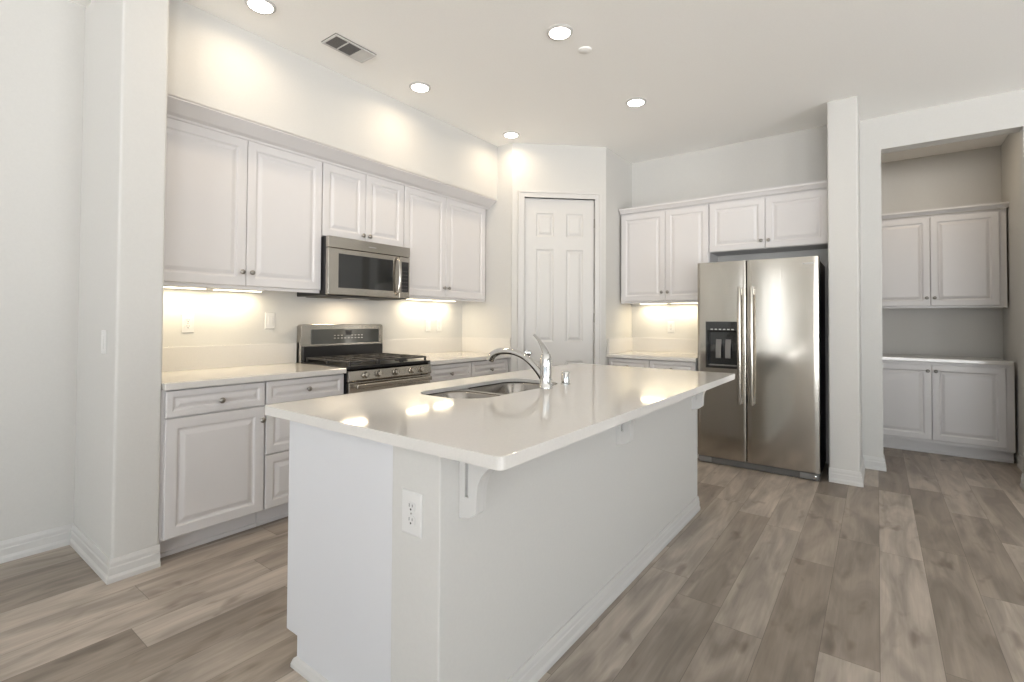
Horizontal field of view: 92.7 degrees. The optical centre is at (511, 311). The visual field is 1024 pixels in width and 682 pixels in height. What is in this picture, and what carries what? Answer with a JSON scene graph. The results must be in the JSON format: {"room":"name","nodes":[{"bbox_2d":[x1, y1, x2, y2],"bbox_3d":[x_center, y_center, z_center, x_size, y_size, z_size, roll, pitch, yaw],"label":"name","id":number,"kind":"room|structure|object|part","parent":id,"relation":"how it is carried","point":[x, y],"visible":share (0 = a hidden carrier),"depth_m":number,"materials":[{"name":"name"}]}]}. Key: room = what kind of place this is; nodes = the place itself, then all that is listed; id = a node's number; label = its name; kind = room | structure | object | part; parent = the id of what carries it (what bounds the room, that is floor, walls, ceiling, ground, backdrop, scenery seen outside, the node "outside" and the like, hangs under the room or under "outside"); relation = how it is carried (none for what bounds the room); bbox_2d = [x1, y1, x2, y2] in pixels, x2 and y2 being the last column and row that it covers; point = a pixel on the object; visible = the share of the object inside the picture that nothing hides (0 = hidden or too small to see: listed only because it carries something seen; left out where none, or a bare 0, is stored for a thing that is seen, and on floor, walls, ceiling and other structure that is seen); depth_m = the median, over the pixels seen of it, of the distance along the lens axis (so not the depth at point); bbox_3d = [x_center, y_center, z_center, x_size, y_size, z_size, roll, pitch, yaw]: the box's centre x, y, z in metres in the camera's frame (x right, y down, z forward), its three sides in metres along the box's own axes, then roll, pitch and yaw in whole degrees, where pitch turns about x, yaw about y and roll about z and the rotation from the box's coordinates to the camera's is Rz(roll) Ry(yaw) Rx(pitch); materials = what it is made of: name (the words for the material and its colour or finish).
{"room":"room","nodes":[
{"label":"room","id":0,"kind":"room"},
{"bbox_2d":[0,0,85,540],"bbox_3d":[-4.779,-0.290,-0.318,0.120,3.000,7.757,0,-1,37],"label":"wall","id":1,"kind":"structure","parent":0,"point":[42,42],"depth_m":2.60,"materials":[{"name":"paint"}]},
{"bbox_2d":[0,523,160,584],"bbox_3d":[-4.411,1.155,-0.518,0.690,0.106,7.930,0,-1,37],"label":"baseboard","id":2,"kind":"structure","parent":1,"relation":"attached to","point":[109,570],"depth_m":2.48,"materials":[{"name":"grey paint"}]},
{"bbox_2d":[74,0,168,558],"bbox_3d":[-2.142,-0.220,2.648,0.790,3.000,0.193,0,-1,37],"label":"wall","id":3,"kind":"structure","parent":0,"point":[122,229],"depth_m":2.43,"materials":[{"name":"paint"}]},
{"bbox_2d":[101,330,106,353],"bbox_3d":[-2.033,0.152,2.432,0.072,0.117,0.008,0,-1,37],"label":"light switch","id":4,"kind":"object","parent":3,"relation":"attached to","point":[103,332],"visible":1,"depth_m":2.42,"materials":[{"name":"white plastic"}]},
{"bbox_2d":[162,288,461,362],"bbox_3d":[-1.428,-0.188,4.126,0.160,3.000,3.030,0,-1,37],"label":"wall","id":5,"kind":"structure","parent":0,"point":[220,317],"depth_m":3.60,"materials":[{"name":"paint"}]},
{"bbox_2d":[181,314,193,332],"bbox_3d":[-2.071,0.077,3.123,0.007,0.117,0.072,0,-1,37],"label":"wall outlet","id":6,"kind":"object","parent":5,"relation":"attached to","point":[187,320],"visible":1,"depth_m":3.12,"materials":[{"name":"white plastic"}]},
{"bbox_2d":[162,343,296,371],"bbox_3d":[-1.949,0.302,3.272,0.020,0.151,1.053,0,-1,37],"label":"backsplash","id":7,"kind":"structure","parent":5,"relation":"attached to","point":[215,356],"depth_m":3.29,"materials":[{"name":"white stone"}]},
{"bbox_2d":[164,117,321,292],"bbox_3d":[-1.804,-0.622,3.184,0.369,0.966,1.053,0,-1,37],"label":"upper cabinet","id":8,"kind":"object","parent":5,"relation":"attached to","point":[240,213],"visible":0.85,"depth_m":3.06,"materials":[{"name":"white wood"}]},
{"bbox_3d":[-1.845,-0.630,2.890,0.020,0.926,0.526,0,-1,37],"label":"door","id":9,"kind":"part","parent":8,"relation":"part of","materials":[{"name":"white wood"}]},
{"bbox_2d":[164,285,262,291],"bbox_3d":[-1.944,-0.149,3.143,0.060,0.019,0.660,0,-1,37],"label":"light","id":10,"kind":"object","parent":8,"relation":"attached to","point":[165,286],"visible":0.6,"depth_m":3.14,"materials":[{"name":"white plastic"}]},
{"bbox_3d":[-1.530,-0.620,3.311,0.020,0.926,0.517,0,-1,37],"label":"door","id":11,"kind":"part","parent":8,"relation":"part of","materials":[{"name":"white wood"}]},
{"bbox_2d":[265,313,274,328],"bbox_3d":[-1.754,0.067,3.546,0.008,0.117,0.072,0,-1,37],"label":"light switch","id":12,"kind":"object","parent":5,"relation":"attached to","point":[269,317],"visible":1,"depth_m":3.54,"materials":[{"name":"white plastic"}]},
{"bbox_2d":[321,162,403,246],"bbox_3d":[-1.259,-0.812,3.915,0.369,0.553,0.757,0,-1,37],"label":"upper cabinet","id":13,"kind":"object","parent":5,"relation":"attached to","point":[355,205],"visible":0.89,"depth_m":3.78,"materials":[{"name":"white wood"}]},
{"bbox_3d":[-1.260,-0.809,3.675,0.020,0.531,0.366,0,-1,37],"label":"door","id":14,"kind":"part","parent":13,"relation":"part of","materials":[{"name":"white wood"}]},
{"bbox_2d":[297,235,409,300],"bbox_3d":[-1.222,-0.316,3.875,0.464,0.436,0.755,0,-1,37],"label":"microwave oven","id":15,"kind":"object","parent":13,"relation":"attached to","point":[354,269],"visible":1,"depth_m":3.70,"materials":[{"name":"silver metal"}]},
{"bbox_3d":[-1.124,-0.283,3.732,0.034,0.336,0.644,0,-1,37],"label":"door","id":16,"kind":"part","parent":15,"relation":"part of","materials":[{"name":"silver metal"}]},
{"bbox_3d":[-0.917,-0.282,3.946,0.061,0.312,0.028,0,-1,32],"label":"door handle","id":17,"kind":"part","parent":15,"relation":"part of","materials":[{"name":"silver metal"}]},
{"bbox_3d":[-0.897,-0.276,4.035,0.034,0.336,0.109,0,-1,37],"label":"control panel","id":18,"kind":"part","parent":15,"relation":"part of","materials":[{"name":"silver metal"}]},
{"bbox_3d":[-1.034,-0.802,3.977,0.020,0.531,0.381,0,-1,37],"label":"door","id":19,"kind":"part","parent":13,"relation":"part of","materials":[{"name":"white wood"}]},
{"bbox_2d":[382,337,461,354],"bbox_3d":[-0.854,0.336,4.737,0.020,0.151,1.061,0,-1,37],"label":"backsplash","id":20,"kind":"structure","parent":5,"relation":"attached to","point":[447,344],"depth_m":4.71,"materials":[{"name":"white stone"}]},
{"bbox_2d":[425,319,430,330],"bbox_3d":[-0.823,0.138,4.790,0.008,0.117,0.072,0,-1,37],"label":"light switch","id":21,"kind":"object","parent":5,"relation":"attached to","point":[427,321],"visible":1,"depth_m":4.79,"materials":[{"name":"white plastic"}]},
{"bbox_2d":[436,320,440,330],"bbox_3d":[-0.734,0.140,4.910,0.007,0.117,0.072,0,-1,37],"label":"wall outlet","id":22,"kind":"object","parent":5,"relation":"attached to","point":[438,322],"visible":1,"depth_m":4.90,"materials":[{"name":"white plastic"}]},
{"bbox_2d":[403,186,485,301],"bbox_3d":[-0.706,-0.589,4.652,0.369,0.966,1.091,0,-1,37],"label":"upper cabinet","id":23,"kind":"object","parent":5,"relation":"attached to","point":[445,237],"visible":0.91,"depth_m":4.50,"materials":[{"name":"white wood"}]},
{"bbox_3d":[-0.768,-0.597,4.330,0.020,0.926,0.495,0,-1,37],"label":"door","id":24,"kind":"part","parent":23,"relation":"part of","materials":[{"name":"white wood"}]},
{"bbox_2d":[406,298,454,301],"bbox_3d":[-0.770,-0.113,4.713,0.060,0.019,0.620,0,-1,37],"label":"light","id":25,"kind":"object","parent":23,"relation":"attached to","point":[409,298],"visible":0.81,"depth_m":4.67,"materials":[{"name":"white plastic"}]},
{"bbox_3d":[-0.448,-0.587,4.757,0.020,0.926,0.564,0,-1,37],"label":"door","id":26,"kind":"part","parent":23,"relation":"part of","materials":[{"name":"white wood"}]},
{"bbox_2d":[167,0,497,199],"bbox_3d":[-1.206,-1.418,3.913,0.467,0.546,2.910,0,-1,37],"label":"wall","id":27,"kind":"structure","parent":0,"point":[216,63],"depth_m":3.30,"materials":[{"name":"paint"}]},
{"bbox_2d":[167,94,496,209],"bbox_3d":[-1.072,-1.109,3.805,0.128,0.082,2.910,0,-1,37],"label":"trim","id":28,"kind":"structure","parent":27,"relation":"attached to","point":[180,109],"depth_m":3.34,"materials":[{"name":"white wood"}]},
{"bbox_2d":[462,143,512,371],"bbox_3d":[-0.232,-0.164,5.048,0.651,3.000,0.120,0,-1,37],"label":"wall","id":29,"kind":"structure","parent":0,"point":[491,318],"depth_m":4.92,"materials":[{"name":"paint"}]},
{"bbox_2d":[0,447,1023,681],"bbox_3d":[0.558,1.262,-0.624,9.015,0.050,13.955,0,-1,37],"label":"floor","id":30,"kind":"structure","parent":0,"point":[914,573],"depth_m":2.17,"materials":[{"name":"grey wood"}]},
{"bbox_2d":[159,381,265,557],"bbox_3d":[-1.843,0.847,2.848,0.631,0.878,0.520,0,-1,37],"label":"base cabinet","id":31,"kind":"object","parent":30,"relation":"on","point":[212,446],"visible":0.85,"depth_m":2.65,"materials":[{"name":"white wood"}]},
{"bbox_3d":[-1.618,0.480,2.694,0.020,0.136,0.503,0,-1,37],"label":"drawer","id":32,"kind":"part","parent":31,"relation":"part of","materials":[{"name":"white wood"}]},
{"bbox_2d":[162,343,345,389],"bbox_3d":[-1.695,0.318,3.082,0.655,0.186,1.053,0,-1,37],"label":"countertop","id":33,"kind":"structure","parent":31,"relation":"on","point":[185,367],"depth_m":3.15,"materials":[{"name":"white stone"}]},
{"bbox_2d":[256,374,343,525],"bbox_3d":[-1.527,0.856,3.270,0.631,0.878,0.531,0,-1,37],"label":"base cabinet","id":34,"kind":"object","parent":30,"relation":"on","point":[276,430],"visible":0.39,"depth_m":2.97,"materials":[{"name":"white wood"}]},
{"bbox_3d":[-1.308,1.018,3.103,0.020,0.316,0.524,0,-1,37],"label":"drawer","id":35,"kind":"part","parent":34,"relation":"part of","materials":[{"name":"white wood"}]},
{"bbox_3d":[-1.306,0.709,3.109,0.020,0.286,0.524,0,-1,37],"label":"drawer","id":36,"kind":"part","parent":34,"relation":"part of","materials":[{"name":"white wood"}]},
{"bbox_3d":[-1.305,0.490,3.113,0.020,0.136,0.524,0,-1,37],"label":"drawer","id":37,"kind":"part","parent":34,"relation":"part of","materials":[{"name":"white wood"}]},
{"bbox_2d":[297,324,431,394],"bbox_3d":[-1.121,0.705,3.786,0.715,1.205,0.762,0,-1,37],"label":"gas range","id":38,"kind":"object","parent":30,"relation":"on","point":[357,348],"visible":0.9,"depth_m":3.74,"materials":[{"name":"silver metal"}]},
{"bbox_3d":[-1.346,0.201,3.988,0.004,0.114,0.632,0,-1,37],"label":"display panel","id":39,"kind":"part","parent":38,"relation":"part of","materials":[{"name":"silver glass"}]},
{"bbox_2d":[302,359,429,368],"bbox_3d":[-1.116,0.394,3.789,0.586,0.017,0.762,0,-1,37],"label":"cooktop","id":40,"kind":"object","parent":38,"relation":"in","point":[397,363],"depth_m":3.62,"materials":[{"name":"black metal"}]},
{"bbox_3d":[-1.011,0.442,3.402,0.034,0.047,0.047,0,-1,37],"label":"burner knob","id":41,"kind":"part","parent":38,"relation":"part of","materials":[{"name":"silver metal"}]},
{"bbox_3d":[-0.945,0.445,3.491,0.034,0.047,0.047,0,-1,37],"label":"burner knob","id":42,"kind":"part","parent":38,"relation":"part of","materials":[{"name":"silver metal"}]},
{"bbox_3d":[-0.892,0.797,3.612,0.033,0.607,0.750,0,-1,37],"label":"oven door","id":43,"kind":"part","parent":38,"relation":"part of","materials":[{"name":"silver metal"}]},
{"bbox_3d":[-0.888,0.447,3.618,0.040,0.082,0.758,0,-1,37],"label":"control panel","id":44,"kind":"part","parent":38,"relation":"part of","materials":[{"name":"silver metal"}]},
{"bbox_3d":[-0.856,0.518,3.592,0.056,0.030,0.688,0,-1,37],"label":"oven handle","id":45,"kind":"part","parent":38,"relation":"part of","materials":[{"name":"silver metal"}]},
{"bbox_3d":[-0.853,0.447,3.615,0.034,0.047,0.047,0,-1,37],"label":"burner knob","id":46,"kind":"part","parent":38,"relation":"part of","materials":[{"name":"silver metal"}]},
{"bbox_2d":[428,362,470,382],"bbox_3d":[-0.747,0.880,4.313,0.631,0.878,0.530,0,-1,37],"label":"base cabinet","id":47,"kind":"object","parent":30,"relation":"on","point":[451,371],"visible":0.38,"depth_m":4.14,"materials":[{"name":"white wood"}]},
{"bbox_2d":[382,337,510,364],"bbox_3d":[-0.593,0.352,4.554,0.655,0.186,1.082,0,-1,37],"label":"countertop","id":48,"kind":"structure","parent":47,"relation":"on","point":[446,350],"depth_m":4.76,"materials":[{"name":"white stone"}]},
{"bbox_2d":[470,358,507,376],"bbox_3d":[-0.423,0.890,4.746,0.631,0.878,0.548,0,-1,37],"label":"base cabinet","id":49,"kind":"object","parent":30,"relation":"on","point":[482,367],"visible":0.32,"depth_m":4.55,"materials":[{"name":"white wood"}]},
{"bbox_2d":[287,391,705,681],"bbox_3d":[0.254,0.852,2.479,1.025,0.880,2.412,0,-1,37],"label":"kitchen island","id":50,"kind":"object","parent":30,"relation":"on","point":[508,568],"visible":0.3,"depth_m":1.63,"materials":[{"name":"paint"}]},
{"bbox_3d":[-0.586,0.831,1.636,0.588,0.880,0.020,0,-1,37],"label":"panel","id":51,"kind":"part","parent":50,"relation":"part of","materials":[{"name":"white wood"}]},
{"bbox_2d":[402,488,422,538],"bbox_3d":[-0.287,0.577,1.396,0.082,0.124,0.007,0,-1,37],"label":"wall outlet","id":52,"kind":"object","parent":50,"relation":"attached to","point":[412,502],"visible":1,"depth_m":1.39,"materials":[{"name":"white plastic"}]},
{"bbox_2d":[407,501,414,512],"bbox_3d":[-0.288,0.557,1.394,0.034,0.028,0.002,0,-1,37],"label":"receptacle","id":53,"kind":"object","parent":52,"relation":"attached to","point":[410,504],"depth_m":1.39,"materials":[{"name":"grey plastic"}]},
{"bbox_2d":[407,515,414,525],"bbox_3d":[-0.288,0.596,1.394,0.034,0.028,0.002,0,-1,37],"label":"receptacle","id":54,"kind":"object","parent":52,"relation":"attached to","point":[410,518],"depth_m":1.39,"materials":[{"name":"grey plastic"}]},
{"bbox_2d":[265,363,734,470],"bbox_3d":[0.237,0.394,2.489,1.154,0.034,2.421,0,-1,37],"label":"island countertop","id":55,"kind":"structure","parent":50,"relation":"on","point":[503,432],"depth_m":1.78,"materials":[{"name":"white stone"}]},
{"bbox_2d":[427,382,552,398],"bbox_3d":[-0.084,0.496,2.405,0.420,0.210,0.821,0,-1,37],"label":"sink","id":56,"kind":"object","parent":55,"relation":"in","point":[497,389],"visible":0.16,"depth_m":2.60,"materials":[{"name":"grey metal"}]},
{"bbox_3d":[-0.228,0.475,2.223,0.346,0.174,0.292,0,-1,37],"label":"bowl","id":57,"kind":"part","parent":56,"relation":"part of","materials":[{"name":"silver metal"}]},
{"bbox_3d":[0.017,0.500,2.532,0.371,0.209,0.438,0,-1,37],"label":"bowl","id":58,"kind":"part","parent":56,"relation":"part of","materials":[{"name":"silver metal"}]},
{"bbox_2d":[487,334,552,388],"bbox_3d":[0.036,0.244,2.488,0.385,0.262,0.066,0,-1,35],"label":"kitchen faucet","id":59,"kind":"object","parent":55,"relation":"on","point":[544,371],"visible":1,"depth_m":2.40,"materials":[{"name":"silver metal"}]},
{"bbox_3d":[0.019,0.263,2.491,0.356,0.152,0.042,0,-1,34],"label":"spout","id":60,"kind":"part","parent":59,"relation":"part of","materials":[{"name":"silver metal"}]},
{"bbox_3d":[0.144,0.172,2.413,0.094,0.119,0.052,0,-1,37],"label":"lever","id":61,"kind":"part","parent":59,"relation":"part of","materials":[{"name":"silver metal"}]},
{"bbox_2d":[561,371,570,384],"bbox_3d":[0.279,0.345,2.546,0.052,0.066,0.052,0,-1,37],"label":"air gap","id":62,"kind":"object","parent":55,"relation":"on","point":[565,375],"visible":1,"depth_m":2.53,"materials":[{"name":"silver metal"}]},
{"bbox_3d":[0.439,1.245,2.332,0.214,0.090,2.412,0,-1,37],"label":"baseboard","id":63,"kind":"part","parent":50,"relation":"part of","materials":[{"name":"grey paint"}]},
{"bbox_2d":[609,357,698,457],"bbox_3d":[1.481,0.904,4.887,0.867,0.878,0.636,0,-1,37],"label":"base cabinet","id":64,"kind":"object","parent":30,"relation":"on","point":[660,364],"visible":0.19,"depth_m":4.62,"materials":[{"name":"white wood"}]},
{"bbox_3d":[1.145,0.536,4.800,0.422,0.136,0.020,0,-1,37],"label":"drawer","id":65,"kind":"part","parent":64,"relation":"part of","materials":[{"name":"white wood"}]},
{"bbox_2d":[607,337,697,361],"bbox_3d":[1.488,0.370,4.899,0.876,0.186,0.632,0,-1,37],"label":"countertop","id":66,"kind":"structure","parent":64,"relation":"on","point":[668,349],"depth_m":5.06,"materials":[{"name":"white stone"}]},
{"bbox_3d":[1.490,0.533,4.543,0.429,0.136,0.020,0,-1,37],"label":"drawer","id":67,"kind":"part","parent":64,"relation":"part of","materials":[{"name":"white wood"}]},
{"bbox_2d":[698,256,825,480],"bbox_3d":[2.195,0.451,4.314,0.924,1.760,0.691,0,-1,37],"label":"refrigerator","id":68,"kind":"object","parent":30,"relation":"on","point":[761,322],"visible":1,"depth_m":4.05,"materials":[{"name":"grey metal"}]},
{"bbox_3d":[1.838,0.419,4.277,0.398,1.702,0.072,0,-1,37],"label":"freezer door","id":69,"kind":"part","parent":68,"relation":"part of","materials":[{"name":"silver metal"}]},
{"bbox_3d":[1.923,0.287,4.130,0.031,0.991,0.065,0,-1,37],"label":"door handle","id":70,"kind":"part","parent":68,"relation":"part of","materials":[{"name":"silver metal"}]},
{"bbox_3d":[1.997,0.286,4.075,0.031,0.991,0.065,0,-1,37],"label":"door handle","id":71,"kind":"part","parent":68,"relation":"part of","materials":[{"name":"silver metal"}]},
{"bbox_3d":[2.212,0.416,3.998,0.518,1.702,0.072,0,-1,37],"label":"fresh food door","id":72,"kind":"part","parent":68,"relation":"part of","materials":[{"name":"silver metal"}]},
{"bbox_2d":[883,360,1015,463],"bbox_3d":[4.062,0.923,4.910,1.311,0.872,0.656,0,-1,37],"label":"base cabinet","id":73,"kind":"object","parent":30,"relation":"on","point":[952,409],"visible":0.8,"depth_m":4.54,"materials":[{"name":"white wood"}]},
{"bbox_3d":[3.767,0.862,4.774,0.505,0.706,0.020,0,-1,37],"label":"door","id":74,"kind":"part","parent":73,"relation":"part of","materials":[{"name":"white wood"}]},
{"bbox_2d":[883,353,1013,365],"bbox_3d":[4.069,0.468,4.930,1.305,0.035,0.641,0,-1,37],"label":"countertop","id":75,"kind":"structure","parent":73,"relation":"on","point":[894,357],"depth_m":4.64,"materials":[{"name":"white stone"}]},
{"bbox_3d":[4.172,0.859,4.471,0.499,0.706,0.020,0,-1,37],"label":"door","id":76,"kind":"part","parent":73,"relation":"part of","materials":[{"name":"white wood"}]},
{"bbox_2d":[69,0,1023,163],"bbox_3d":[0.576,-1.795,-0.568,9.015,0.096,13.955,0,-1,37],"label":"ceiling","id":77,"kind":"structure","parent":0,"point":[708,73],"depth_m":3.27,"materials":[{"name":"paint"}]},
{"bbox_2d":[244,0,276,13],"bbox_3d":[-1.405,-1.706,2.732,0.159,0.014,0.159,0,-1,37],"label":"recessed light","id":78,"kind":"object","parent":77,"relation":"in","point":[259,6],"visible":1,"depth_m":2.73,"materials":[{"name":"grey paint"}]},
{"bbox_2d":[321,33,376,62],"bbox_3d":[-1.051,-1.698,3.163,0.158,0.012,0.304,0,-1,37],"label":"ceiling vent","id":79,"kind":"object","parent":77,"relation":"in","point":[337,42],"visible":1,"depth_m":3.15,"materials":[{"name":"grey metal"}]},
{"bbox_2d":[409,82,430,91],"bbox_3d":[-0.693,-1.685,3.683,0.159,0.014,0.159,0,-1,37],"label":"recessed light","id":80,"kind":"object","parent":77,"relation":"in","point":[415,86],"visible":1,"depth_m":3.66,"materials":[{"name":"grey paint"}]},
{"bbox_2d":[503,131,519,137],"bbox_3d":[-0.008,-1.663,4.615,0.159,0.014,0.159,0,-1,37],"label":"recessed light","id":81,"kind":"object","parent":77,"relation":"in","point":[510,134],"visible":1,"depth_m":4.59,"materials":[{"name":"grey paint"}]},
{"bbox_2d":[547,24,572,39],"bbox_3d":[0.291,-1.692,2.971,0.159,0.014,0.159,0,-1,37],"label":"recessed light","id":82,"kind":"object","parent":77,"relation":"in","point":[558,31],"visible":1,"depth_m":2.95,"materials":[{"name":"grey paint"}]},
{"bbox_2d":[578,46,591,53],"bbox_3d":[0.473,-1.690,3.167,0.084,0.010,0.084,0,-1,37],"label":"sprinkler cover","id":83,"kind":"object","parent":77,"relation":"attached to","point":[583,50],"visible":1,"depth_m":3.16,"materials":[{"name":"paint"}]},
{"bbox_2d":[626,97,645,106],"bbox_3d":[0.993,-1.670,3.913,0.159,0.014,0.159,0,-1,37],"label":"recessed light","id":84,"kind":"object","parent":77,"relation":"in","point":[638,101],"visible":1,"depth_m":3.89,"materials":[{"name":"grey paint"}]},
{"bbox_2d":[511,143,605,371],"bbox_3d":[0.463,-0.163,4.915,0.952,3.000,0.120,0,-1,-6],"label":"wall","id":85,"kind":"structure","parent":0,"point":[535,167],"depth_m":4.88,"materials":[{"name":"paint"}]},
{"bbox_2d":[462,337,510,352],"bbox_3d":[-0.275,0.344,4.980,0.655,0.151,0.020,0,-1,37],"label":"backsplash","id":86,"kind":"structure","parent":85,"relation":"attached to","point":[469,344],"depth_m":4.98,"materials":[{"name":"white stone"}]},
{"bbox_2d":[517,190,600,370],"bbox_3d":[0.468,0.074,4.877,0.838,2.526,0.147,0,-1,-6],"label":"door","id":87,"kind":"structure","parent":85,"relation":"in","point":[557,256],"depth_m":4.88,"materials":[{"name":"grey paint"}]},
{"bbox_2d":[606,147,631,364],"bbox_3d":[1.088,-0.153,5.202,0.120,3.000,0.646,0,-1,37],"label":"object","id":88,"kind":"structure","parent":0,"point":[618,169],"depth_m":5.10,"materials":[{"name":"paint"}]},
{"bbox_2d":[619,180,826,214],"bbox_3d":[1.876,-1.052,4.589,1.848,0.052,0.032,0,-1,37],"label":"trim","id":89,"kind":"structure","parent":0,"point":[818,184],"depth_m":4.49,"materials":[{"name":"white wood"}]},
{"bbox_2d":[632,125,861,463],"bbox_3d":[2.146,-0.153,4.889,2.190,3.000,0.120,0,-1,37],"label":"wall","id":90,"kind":"structure","parent":0,"point":[797,157],"depth_m":4.86,"materials":[{"name":"paint"}]},
{"bbox_2d":[607,337,632,353],"bbox_3d":[1.142,0.356,5.151,0.020,0.151,0.602,0,-1,37],"label":"backsplash","id":91,"kind":"structure","parent":90,"relation":"attached to","point":[614,345],"depth_m":5.11,"materials":[{"name":"white stone"}]},
{"bbox_2d":[633,337,697,353],"bbox_3d":[1.671,0.359,5.144,0.876,0.151,0.020,0,-1,37],"label":"backsplash","id":92,"kind":"structure","parent":90,"relation":"attached to","point":[668,345],"depth_m":5.16,"materials":[{"name":"white stone"}]},
{"bbox_2d":[621,203,717,303],"bbox_3d":[1.592,-0.552,5.005,0.894,0.940,0.369,0,-1,37],"label":"upper cabinet","id":93,"kind":"object","parent":90,"relation":"attached to","point":[662,250],"visible":0.94,"depth_m":4.87,"materials":[{"name":"white wood"}]},
{"bbox_3d":[1.341,-0.555,5.013,0.465,0.900,0.020,0,-1,37],"label":"door","id":94,"kind":"part","parent":93,"relation":"part of","materials":[{"name":"white wood"}]},
{"bbox_2d":[639,302,697,303],"bbox_3d":[1.631,-0.088,5.080,0.630,0.019,0.060,0,-1,37],"label":"light","id":95,"kind":"object","parent":93,"relation":"attached to","point":[695,302],"visible":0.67,"depth_m":5.06,"materials":[{"name":"white plastic"}]},
{"bbox_3d":[1.695,-0.558,4.748,0.412,0.900,0.020,0,-1,37],"label":"door","id":96,"kind":"part","parent":93,"relation":"part of","materials":[{"name":"white wood"}]},
{"bbox_2d":[668,321,673,332],"bbox_3d":[1.676,0.164,5.154,0.072,0.117,0.007,0,-1,37],"label":"wall outlet","id":97,"kind":"object","parent":90,"relation":"attached to","point":[670,323],"visible":1,"depth_m":5.15,"materials":[{"name":"white plastic"}]},
{"bbox_2d":[709,188,827,255],"bbox_3d":[2.336,-0.792,4.454,0.954,0.472,0.369,0,-1,37],"label":"upper cabinet","id":98,"kind":"object","parent":90,"relation":"attached to","point":[792,221],"visible":0.89,"depth_m":4.32,"materials":[{"name":"white wood"}]},
{"bbox_3d":[2.058,-0.786,4.482,0.471,0.450,0.020,0,-1,37],"label":"door","id":99,"kind":"part","parent":98,"relation":"part of","materials":[{"name":"white wood"}]},
{"bbox_3d":[2.440,-0.789,4.197,0.474,0.450,0.020,0,-1,37],"label":"door","id":100,"kind":"part","parent":98,"relation":"part of","materials":[{"name":"white wood"}]},
{"bbox_2d":[827,96,861,471],"bbox_3d":[2.742,-0.165,4.024,0.200,3.000,0.552,0,-1,37],"label":"wall pillar","id":101,"kind":"structure","parent":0,"point":[843,121],"depth_m":3.80,"materials":[{"name":"paint"}]},
{"bbox_2d":[829,454,886,486],"bbox_3d":[2.880,1.282,3.980,0.846,0.106,0.215,1,-1,-35],"label":"baseboard","id":102,"kind":"structure","parent":101,"relation":"attached to","point":[841,476],"depth_m":3.80,"materials":[{"name":"grey paint"}]},
{"bbox_2d":[860,89,1023,472],"bbox_3d":[5.182,-0.175,2.701,5.333,3.000,0.145,0,-1,37],"label":"wall","id":103,"kind":"structure","parent":0,"point":[1002,113],"depth_m":4.14,"materials":[{"name":"paint"}]},
{"bbox_2d":[1020,473,1023,490],"bbox_3d":[5.565,1.269,2.369,4.338,0.106,0.165,0,-1,37],"label":"baseboard","id":104,"kind":"structure","parent":103,"relation":"attached to","point":[1022,475],"depth_m":3.69,"materials":[{"name":"grey paint"}]},
{"bbox_2d":[881,145,1003,358],"bbox_3d":[4.313,-0.133,5.239,1.575,3.000,0.120,0,-1,37],"label":"wall","id":105,"kind":"structure","parent":0,"point":[968,177],"depth_m":5.06,"materials":[{"name":"paint"}]},
{"bbox_2d":[882,209,1007,307],"bbox_3d":[4.165,-0.493,5.056,1.318,0.925,0.361,0,-1,37],"label":"upper cabinet","id":106,"kind":"object","parent":105,"relation":"attached to","point":[955,260],"visible":0.89,"depth_m":4.80,"materials":[{"name":"white wood"}]},
{"bbox_3d":[3.965,-0.497,5.032,0.512,0.885,0.020,0,-1,37],"label":"door","id":107,"kind":"part","parent":106,"relation":"part of","materials":[{"name":"white wood"}]},
{"bbox_3d":[4.370,-0.500,4.729,0.492,0.885,0.020,0,-1,37],"label":"door","id":108,"kind":"part","parent":106,"relation":"part of","materials":[{"name":"white wood"}]},
{"bbox_2d":[881,201,1009,218],"bbox_3d":[4.180,-0.986,5.056,1.352,0.052,0.363,0,-1,37],"label":"trim","id":109,"kind":"structure","parent":105,"relation":"attached to","point":[1002,205],"depth_m":4.78,"materials":[{"name":"white wood"}]},
{"bbox_2d":[1001,132,1022,462],"bbox_3d":[4.446,-0.151,4.203,0.120,3.000,1.380,0,-1,37],"label":"wall","id":110,"kind":"structure","parent":0,"point":[1010,183],"depth_m":4.39,"materials":[{"name":"paint"}]},
{"bbox_2d":[1017,455,1022,471],"bbox_3d":[4.186,1.290,3.958,0.020,0.106,0.729,0,-1,37],"label":"baseboard","id":111,"kind":"structure","parent":110,"relation":"attached to","point":[1020,458],"depth_m":4.18,"materials":[{"name":"grey paint"}]}
]}

